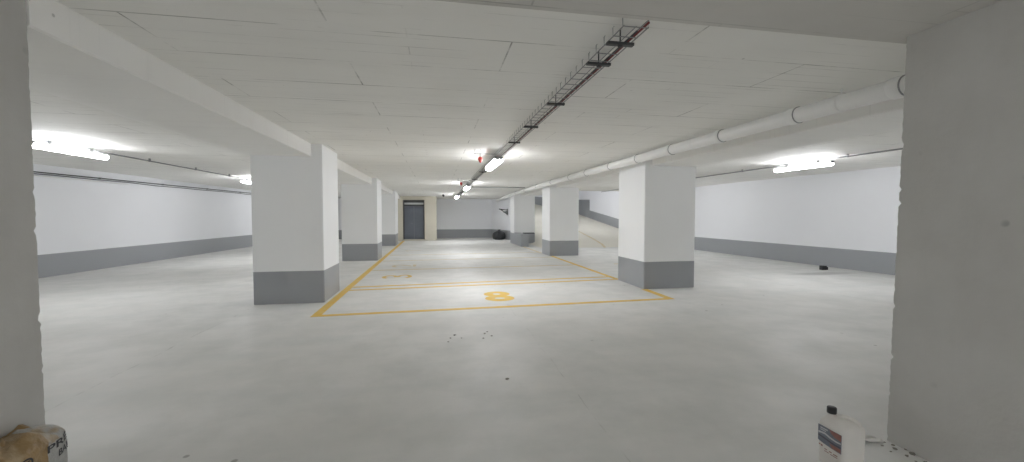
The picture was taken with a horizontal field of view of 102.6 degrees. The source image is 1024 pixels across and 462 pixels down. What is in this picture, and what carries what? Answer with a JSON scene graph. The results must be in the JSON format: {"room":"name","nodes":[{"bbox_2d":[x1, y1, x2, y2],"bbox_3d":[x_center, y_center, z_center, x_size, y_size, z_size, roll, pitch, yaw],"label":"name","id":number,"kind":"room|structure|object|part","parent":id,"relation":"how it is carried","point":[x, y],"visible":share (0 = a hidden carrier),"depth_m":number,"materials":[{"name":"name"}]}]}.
{"room":"parking garage","nodes":[
{"label":"parking garage","id":0,"kind":"room"},
{"bbox_2d":[0,0,44,437],"bbox_3d":[-3.032,0.099,1.576,1.000,2.875,1.302,0,2,-10],"label":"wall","id":1,"kind":"structure","parent":0,"point":[21,365],"depth_m":2.19,"materials":[{"name":"concrete"}]},
{"bbox_2d":[33,164,252,277],"bbox_3d":[-11.614,-0.187,7.132,0.200,3.000,38.288,0,2,-6],"label":"wall","id":2,"kind":"structure","parent":0,"point":[82,226],"depth_m":12.94,"materials":[{"name":"white paint"}]},
{"bbox_2d":[34,175,128,184],"bbox_3d":[-11.479,-1.238,7.006,0.071,0.042,12.028,0,2,-6],"label":"conduit","id":3,"kind":"object","parent":2,"relation":"attached to","point":[34,175],"visible":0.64,"depth_m":11.26,"materials":[{"name":"white plastic"}]},
{"bbox_2d":[34,171,250,194],"bbox_3d":[-12.174,-1.559,13.225,0.074,0.107,24.558,0,2,-6],"label":"conduit","id":4,"kind":"object","parent":2,"relation":"attached to","point":[36,172],"visible":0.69,"depth_m":12.96,"materials":[{"name":"grey metal"}]},
{"bbox_2d":[398,196,436,240],"bbox_3d":[-6.221,-0.833,26.298,2.730,2.750,2.400,0,2,-10],"label":"wall","id":5,"kind":"structure","parent":0,"point":[430,202],"depth_m":25.26,"materials":[{"name":"beige paint"}]},
{"bbox_2d":[403,200,424,238],"bbox_3d":[-6.122,-0.707,25.638,1.305,2.450,0.162,0,2,-10],"label":"door","id":6,"kind":"structure","parent":5,"relation":"in","point":[413,216],"depth_m":25.61,"materials":[{"name":"grey metal"}]},
{"bbox_3d":[-6.126,-1.712,25.619,1.165,0.120,0.040,0,2,-10],"label":"transom pane","id":7,"kind":"part","parent":6,"relation":"part of","materials":[{"name":"white glass"}]},
{"bbox_2d":[338,197,509,239],"bbox_3d":[-6.727,-0.915,25.846,13.557,2.950,3.500,0,2,-10],"label":"wall","id":8,"kind":"structure","parent":0,"point":[459,218],"depth_m":27.97,"materials":[{"name":"white paint"}]},
{"bbox_2d":[29,0,906,198],"bbox_3d":[-1.047,-1.691,8.999,23.600,0.545,38.200,0,2,-10],"label":"ceiling","id":9,"kind":"structure","parent":0,"point":[405,94],"depth_m":3.98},
{"bbox_2d":[32,140,108,159],"bbox_3d":[-7.634,-1.414,7.112,0.110,0.167,1.510,0,2,-10],"label":"ceiling lamp","id":10,"kind":"object","parent":9,"relation":"attached to","point":[48,146],"visible":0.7,"depth_m":6.99,"materials":[{"name":"white plastic"}]},
{"bbox_2d":[32,138,249,179],"bbox_3d":[-8.761,-1.680,12.572,0.058,0.174,24.000,0,2,-10],"label":"conduit","id":11,"kind":"object","parent":9,"relation":"attached to","point":[149,159],"visible":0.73,"depth_m":8.62,"materials":[{"name":"grey plastic"}]},
{"bbox_2d":[25,0,310,156],"bbox_3d":[-3.653,-1.352,4.692,1.080,0.255,5.155,0,2,-10],"label":"ceiling beam","id":12,"kind":"structure","parent":9,"relation":"attached to","point":[72,57],"depth_m":3.42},
{"bbox_2d":[240,178,250,183],"bbox_3d":[-8.946,-1.696,14.115,0.110,0.167,1.510,0,2,-10],"label":"ceiling lamp","id":13,"kind":"object","parent":9,"relation":"attached to","point":[241,180],"visible":0.54,"depth_m":13.60,"materials":[{"name":"white plastic"}]},
{"bbox_2d":[337,159,371,183],"bbox_3d":[-4.847,-1.615,11.216,1.080,0.255,5.760,0,2,-10],"label":"ceiling beam","id":14,"kind":"structure","parent":9,"relation":"attached to","point":[347,174],"depth_m":11.48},
{"bbox_2d":[381,184,392,193],"bbox_3d":[-6.091,-1.883,18.008,1.080,0.244,5.700,0,2,-10],"label":"ceiling beam","id":15,"kind":"structure","parent":9,"relation":"attached to","point":[384,190],"depth_m":18.62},
{"bbox_2d":[474,153,495,162],"bbox_3d":[-0.520,-1.456,7.935,0.432,0.282,0.092,0,2,-10],"label":"fire alarm","id":16,"kind":"object","parent":9,"relation":"attached to","point":[480,159],"visible":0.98,"depth_m":7.90,"materials":[{"name":"red plastic"}]},
{"bbox_2d":[482,187,524,187],"bbox_3d":[-0.691,-1.930,18.109,2.580,0.032,0.032,0,2,-10],"label":"conduit","id":17,"kind":"object","parent":9,"relation":"attached to","point":[482,187],"visible":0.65,"depth_m":18.15,"materials":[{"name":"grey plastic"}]},
{"bbox_2d":[521,188,541,195],"bbox_3d":[1.473,-1.948,19.670,1.000,0.241,5.430,0,2,-10],"label":"ceiling beam","id":18,"kind":"structure","parent":9,"relation":"attached to","point":[536,192],"depth_m":20.22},
{"bbox_2d":[454,18,648,199],"bbox_3d":[-1.487,-1.724,14.933,0.188,0.285,25.174,0,2,-10],"label":"cable tray","id":19,"kind":"object","parent":9,"relation":"hanging from","point":[619,43],"visible":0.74,"depth_m":3.44,"materials":[{"name":"metal"}]},
{"bbox_2d":[463,184,470,190],"bbox_3d":[-1.782,-1.726,16.188,0.190,0.182,1.560,0,2,-10],"label":"ceiling lamp","id":20,"kind":"object","parent":19,"relation":"attached to","point":[467,186],"visible":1,"depth_m":15.54,"materials":[{"name":"white plastic"}]},
{"bbox_2d":[485,156,503,170],"bbox_3d":[-0.391,-1.445,8.701,0.190,0.182,1.560,0,2,-10],"label":"ceiling lamp","id":21,"kind":"object","parent":19,"relation":"attached to","point":[496,160],"visible":1,"depth_m":8.24,"materials":[{"name":"white plastic"}]},
{"bbox_2d":[460,30,637,194],"bbox_3d":[-1.392,-1.692,14.694,0.014,0.192,24.480,0,2,-10],"label":"cable","id":22,"kind":"object","parent":19,"relation":"in","point":[636,31],"visible":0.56,"depth_m":3.69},
{"bbox_2d":[505,21,649,152],"bbox_3d":[0.355,-1.402,5.248,0.017,0.017,5.500,0,2,-10],"label":"cable","id":23,"kind":"object","parent":19,"relation":"in","point":[648,22],"visible":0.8,"depth_m":3.44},
{"bbox_2d":[556,168,618,187],"bbox_3d":[2.706,-1.684,12.937,1.000,0.255,5.910,0,2,-10],"label":"ceiling beam","id":24,"kind":"structure","parent":9,"relation":"attached to","point":[612,175],"depth_m":12.87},
{"bbox_2d":[496,75,904,200],"bbox_3d":[1.294,-1.669,15.101,0.190,0.406,26.952,0,2,-10],"label":"drain pipe","id":25,"kind":"object","parent":9,"relation":"hanging from","point":[894,88],"visible":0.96,"depth_m":4.89,"materials":[{"name":"white plastic"}]},
{"bbox_2d":[632,154,640,163],"bbox_3d":[2.536,-1.459,8.313,0.190,0.190,0.116,0,2,-10],"label":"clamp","id":26,"kind":"object","parent":25,"relation":"attached to","point":[634,161],"depth_m":8.27,"materials":[{"name":"plastic"}]},
{"bbox_2d":[664,144,673,155],"bbox_3d":[2.756,-1.408,7.114,0.190,0.190,0.116,0,2,-10],"label":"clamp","id":27,"kind":"object","parent":25,"relation":"attached to","point":[667,152],"depth_m":7.07,"materials":[{"name":"plastic"}]},
{"bbox_2d":[713,129,725,142],"bbox_3d":[2.984,-1.355,5.866,0.190,0.190,0.116,0,2,-10],"label":"clamp","id":28,"kind":"object","parent":25,"relation":"attached to","point":[716,135],"depth_m":5.82,"materials":[{"name":"plastic"}]},
{"bbox_2d":[784,106,801,124],"bbox_3d":[3.207,-1.303,4.647,0.190,0.190,0.116,0,2,-10],"label":"clamp","id":29,"kind":"object","parent":25,"relation":"attached to","point":[789,115],"depth_m":4.61,"materials":[{"name":"plastic"}]},
{"bbox_2d":[884,75,904,99],"bbox_3d":[3.400,-1.261,3.595,0.190,0.190,0.116,0,2,-10],"label":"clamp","id":30,"kind":"object","parent":25,"relation":"attached to","point":[893,88],"depth_m":3.57,"materials":[{"name":"plastic"}]},
{"bbox_2d":[602,148,902,191],"bbox_3d":[6.304,-1.706,12.303,0.087,0.121,18.050,0,2,-11],"label":"conduit","id":31,"kind":"object","parent":9,"relation":"attached to","point":[847,155],"visible":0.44,"depth_m":9.38,"materials":[{"name":"grey plastic"}]},
{"bbox_2d":[652,97,903,166],"bbox_3d":[3.974,-1.405,6.012,1.000,0.255,5.660,0,2,-10],"label":"ceiling beam","id":32,"kind":"structure","parent":9,"relation":"attached to","point":[887,115],"depth_m":5.48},
{"bbox_2d":[774,160,833,171],"bbox_3d":[6.678,-1.508,9.454,0.110,0.167,1.510,0,2,-10],"label":"ceiling lamp","id":33,"kind":"object","parent":9,"relation":"attached to","point":[831,162],"visible":1,"depth_m":9.32,"materials":[{"name":"white plastic"}]},
{"bbox_2d":[38,238,928,461],"bbox_3d":[-1.471,1.119,11.985,23.800,0.001,44.000,0,2,-10],"label":"floor","id":34,"kind":"structure","parent":0,"point":[174,359],"depth_m":4.59,"materials":[{"name":"paint"}]},
{"bbox_2d":[0,424,67,461],"bbox_3d":[-2.475,1.262,2.024,0.262,0.516,0.461,0,2,-10],"label":"sack","id":35,"kind":"object","parent":34,"relation":"on","point":[47,442],"visible":1,"depth_m":2.06,"materials":[{"name":"beige paper"}]},
{"bbox_2d":[250,144,339,304],"bbox_3d":[-4.098,-0.148,7.882,1.177,2.862,1.182,0,2,-10],"label":"concrete column","id":36,"kind":"structure","parent":34,"relation":"on","point":[294,199],"depth_m":7.33,"materials":[{"name":"white paint"}]},
{"bbox_2d":[311,241,403,316],"bbox_3d":[-4.823,0.971,15.638,0.140,0.002,18.801,0,2,-11],"label":"floor marking","id":37,"kind":"object","parent":34,"relation":"on","point":[337,297],"visible":1,"depth_m":8.74,"materials":[{"name":"yellow paint"}]},
{"bbox_2d":[341,178,381,260],"bbox_3d":[-5.359,-0.421,14.701,1.172,2.860,1.182,0,2,-10],"label":"concrete column","id":38,"kind":"structure","parent":34,"relation":"on","point":[361,208],"depth_m":14.14,"materials":[{"name":"white paint"}]},
{"bbox_2d":[381,191,397,245],"bbox_3d":[-6.678,-0.669,21.602,1.162,2.800,1.482,0,2,-10],"label":"concrete column","id":39,"kind":"structure","parent":34,"relation":"on","point":[389,202],"depth_m":20.94,"materials":[{"name":"white paint"}]},
{"bbox_2d":[382,275,411,277],"bbox_3d":[-2.956,1.174,10.545,0.755,0.001,0.562,0,2,-10],"label":"floor number","id":40,"kind":"object","parent":34,"relation":"on","point":[409,276],"visible":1,"depth_m":10.57,"materials":[{"name":"yellow paint"}]},
{"bbox_2d":[372,265,562,270],"bbox_3d":[-1.003,1.102,12.375,6.128,0.002,0.130,0,2,-12],"label":"floor marking","id":41,"kind":"object","parent":34,"relation":"on","point":[541,265],"visible":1,"depth_m":12.37,"materials":[{"name":"yellow paint"}]},
{"bbox_2d":[399,257,539,260],"bbox_3d":[-1.445,1.006,14.758,6.119,0.002,0.100,-1,2,-13],"label":"floor marking","id":42,"kind":"object","parent":34,"relation":"on","point":[525,257],"visible":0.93,"depth_m":14.58,"materials":[{"name":"yellow paint"}]},
{"bbox_2d":[424,252,531,254],"bbox_3d":[-1.844,0.927,16.716,6.039,0.002,0.100,-1,2,-13],"label":"floor marking","id":43,"kind":"object","parent":34,"relation":"on","point":[519,252],"visible":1,"depth_m":16.81,"materials":[{"name":"yellow paint"}]},
{"bbox_2d":[353,276,606,287],"bbox_3d":[-0.518,1.206,9.782,6.162,0.002,0.110,-1,2,-14],"label":"floor marking","id":44,"kind":"object","parent":34,"relation":"on","point":[604,276],"visible":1,"depth_m":9.64,"materials":[{"name":"yellow paint"}]},
{"bbox_2d":[349,279,615,290],"bbox_3d":[-0.446,1.222,9.384,6.158,0.002,0.110,-1,2,-14],"label":"floor marking","id":45,"kind":"object","parent":34,"relation":"on","point":[601,279],"visible":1,"depth_m":9.24,"materials":[{"name":"yellow paint"}]},
{"bbox_2d":[320,298,667,316],"bbox_3d":[-0.043,1.313,7.131,6.128,0.002,0.120,-1,2,-12],"label":"floor marking","id":46,"kind":"object","parent":34,"relation":"on","point":[657,298],"visible":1,"depth_m":7.05,"materials":[{"name":"yellow paint"}]},
{"bbox_2d":[484,292,513,300],"bbox_3d":[-0.271,1.275,8.039,0.566,0.002,0.958,0,2,-10],"label":"floor number","id":47,"kind":"object","parent":34,"relation":"on","point":[491,295],"visible":1,"depth_m":7.99,"materials":[{"name":"yellow paint"}]},
{"bbox_2d":[493,229,505,239],"bbox_3d":[-0.838,0.224,26.264,0.834,0.640,0.711,0,2,-10],"label":"bag","id":48,"kind":"object","parent":34,"relation":"on","point":[498,235],"visible":1,"depth_m":26.03,"materials":[{"name":"black plastic"}]},
{"bbox_2d":[514,233,528,246],"bbox_3d":[0.474,0.431,21.368,0.390,0.620,1.900,0,2,-10],"label":"box","id":49,"kind":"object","parent":34,"relation":"on","point":[520,239],"depth_m":20.47,"materials":[{"name":"grey paint"}]},
{"bbox_2d":[510,194,534,243],"bbox_3d":[0.579,-0.722,22.918,1.152,2.800,1.182,0,2,-10],"label":"concrete column","id":50,"kind":"structure","parent":34,"relation":"on","point":[522,207],"depth_m":22.36,"materials":[{"name":"white paint"}]},
{"bbox_2d":[542,184,578,255],"bbox_3d":[1.921,-0.490,16.448,1.162,2.856,1.182,0,2,-10],"label":"concrete column","id":51,"kind":"structure","parent":34,"relation":"on","point":[560,206],"depth_m":15.89,"materials":[{"name":"white paint"}]},
{"bbox_2d":[529,204,618,247],"bbox_3d":[3.381,-0.895,26.934,6.550,2.816,14.200,0,2,-10],"label":"ramp","id":52,"kind":"object","parent":34,"relation":"on","point":[608,235],"visible":0.23,"depth_m":24.20,"materials":[{"name":"concrete"}]},
{"bbox_2d":[578,231,605,247],"bbox_3d":[4.253,0.328,22.711,0.308,0.701,5.924,0,2,-6],"label":"line marking","id":53,"kind":"object","parent":52,"relation":"on","point":[578,231],"visible":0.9,"depth_m":22.02,"materials":[{"name":"yellow paint"}]},
{"bbox_2d":[551,256,617,279],"bbox_3d":[2.070,1.079,12.942,0.120,0.002,5.871,0,2,-11],"label":"line marking","id":54,"kind":"object","parent":34,"relation":"on","point":[551,256],"visible":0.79,"depth_m":12.03,"materials":[{"name":"yellow paint"}]},
{"bbox_2d":[618,160,695,288],"bbox_3d":[3.295,-0.212,9.467,1.192,2.862,1.282,0,2,-10],"label":"concrete column","id":55,"kind":"structure","parent":34,"relation":"on","point":[657,203],"depth_m":8.88,"materials":[{"name":"white paint"}]},
{"bbox_2d":[642,289,673,298],"bbox_3d":[2.926,1.267,8.266,0.150,0.002,1.055,0,2,-10],"label":"line marking","id":56,"kind":"object","parent":34,"relation":"on","point":[647,290],"visible":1,"depth_m":8.20,"materials":[{"name":"yellow paint"}]},
{"bbox_2d":[819,265,827,269],"bbox_3d":[9.031,1.061,11.870,0.200,0.125,0.120,0,2,-10],"label":"litter","id":57,"kind":"object","parent":34,"relation":"on","point":[821,267],"visible":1,"depth_m":11.84,"materials":[{"name":"black plastic"}]},
{"bbox_2d":[818,405,864,461],"bbox_3d":[2.088,1.313,2.597,0.186,0.367,0.180,0,2,-10],"label":"canister","id":58,"kind":"object","parent":34,"relation":"on","point":[841,437],"visible":1,"depth_m":2.54,"materials":[{"name":"white plastic"}]},
{"bbox_3d":[2.118,1.192,2.576,0.134,0.063,0.036,2,3,43],"label":"handle","id":59,"kind":"part","parent":58,"relation":"part of","materials":[{"name":"plastic"}]},
{"bbox_2d":[865,435,882,442],"bbox_3d":[2.507,1.469,2.920,0.201,0.021,0.090,1,3,28],"label":"scrap","id":60,"kind":"object","parent":34,"relation":"on","point":[869,438],"visible":0.51,"depth_m":2.89,"materials":[{"name":"white paper"}]},
{"bbox_2d":[535,195,541,205],"bbox_3d":[1.793,-2.461,33.804,6.918,5.400,0.001,0,2,-10],"label":"wall","id":61,"kind":"structure","parent":0,"point":[538,199],"depth_m":33.88,"materials":[{"name":"white paint"}]},
{"bbox_2d":[579,191,618,227],"bbox_3d":[6.557,-2.056,27.469,0.001,5.700,14.201,0,2,-11],"label":"wall","id":62,"kind":"structure","parent":0,"point":[600,206],"depth_m":28.84,"materials":[{"name":"white paint"}]},
{"bbox_2d":[435,0,1001,43],"bbox_3d":[0.516,-1.352,0.457,23.600,0.235,4.020,0,2,-10],"label":"ceiling","id":63,"kind":"structure","parent":0,"point":[892,21],"depth_m":2.47,"materials":[{"name":"concrete"}]},
{"bbox_2d":[694,166,901,274],"bbox_3d":[11.157,-0.162,6.516,0.252,3.000,28.824,-1,2,-13],"label":"wall","id":64,"kind":"structure","parent":0,"point":[848,219],"depth_m":13.18,"materials":[{"name":"white paint"}]},
{"bbox_2d":[887,0,1023,461],"bbox_3d":[3.300,0.069,2.317,1.075,2.875,1.302,0,2,-10],"label":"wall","id":65,"kind":"structure","parent":0,"point":[956,383],"depth_m":2.49,"materials":[{"name":"paint"}]}
]}

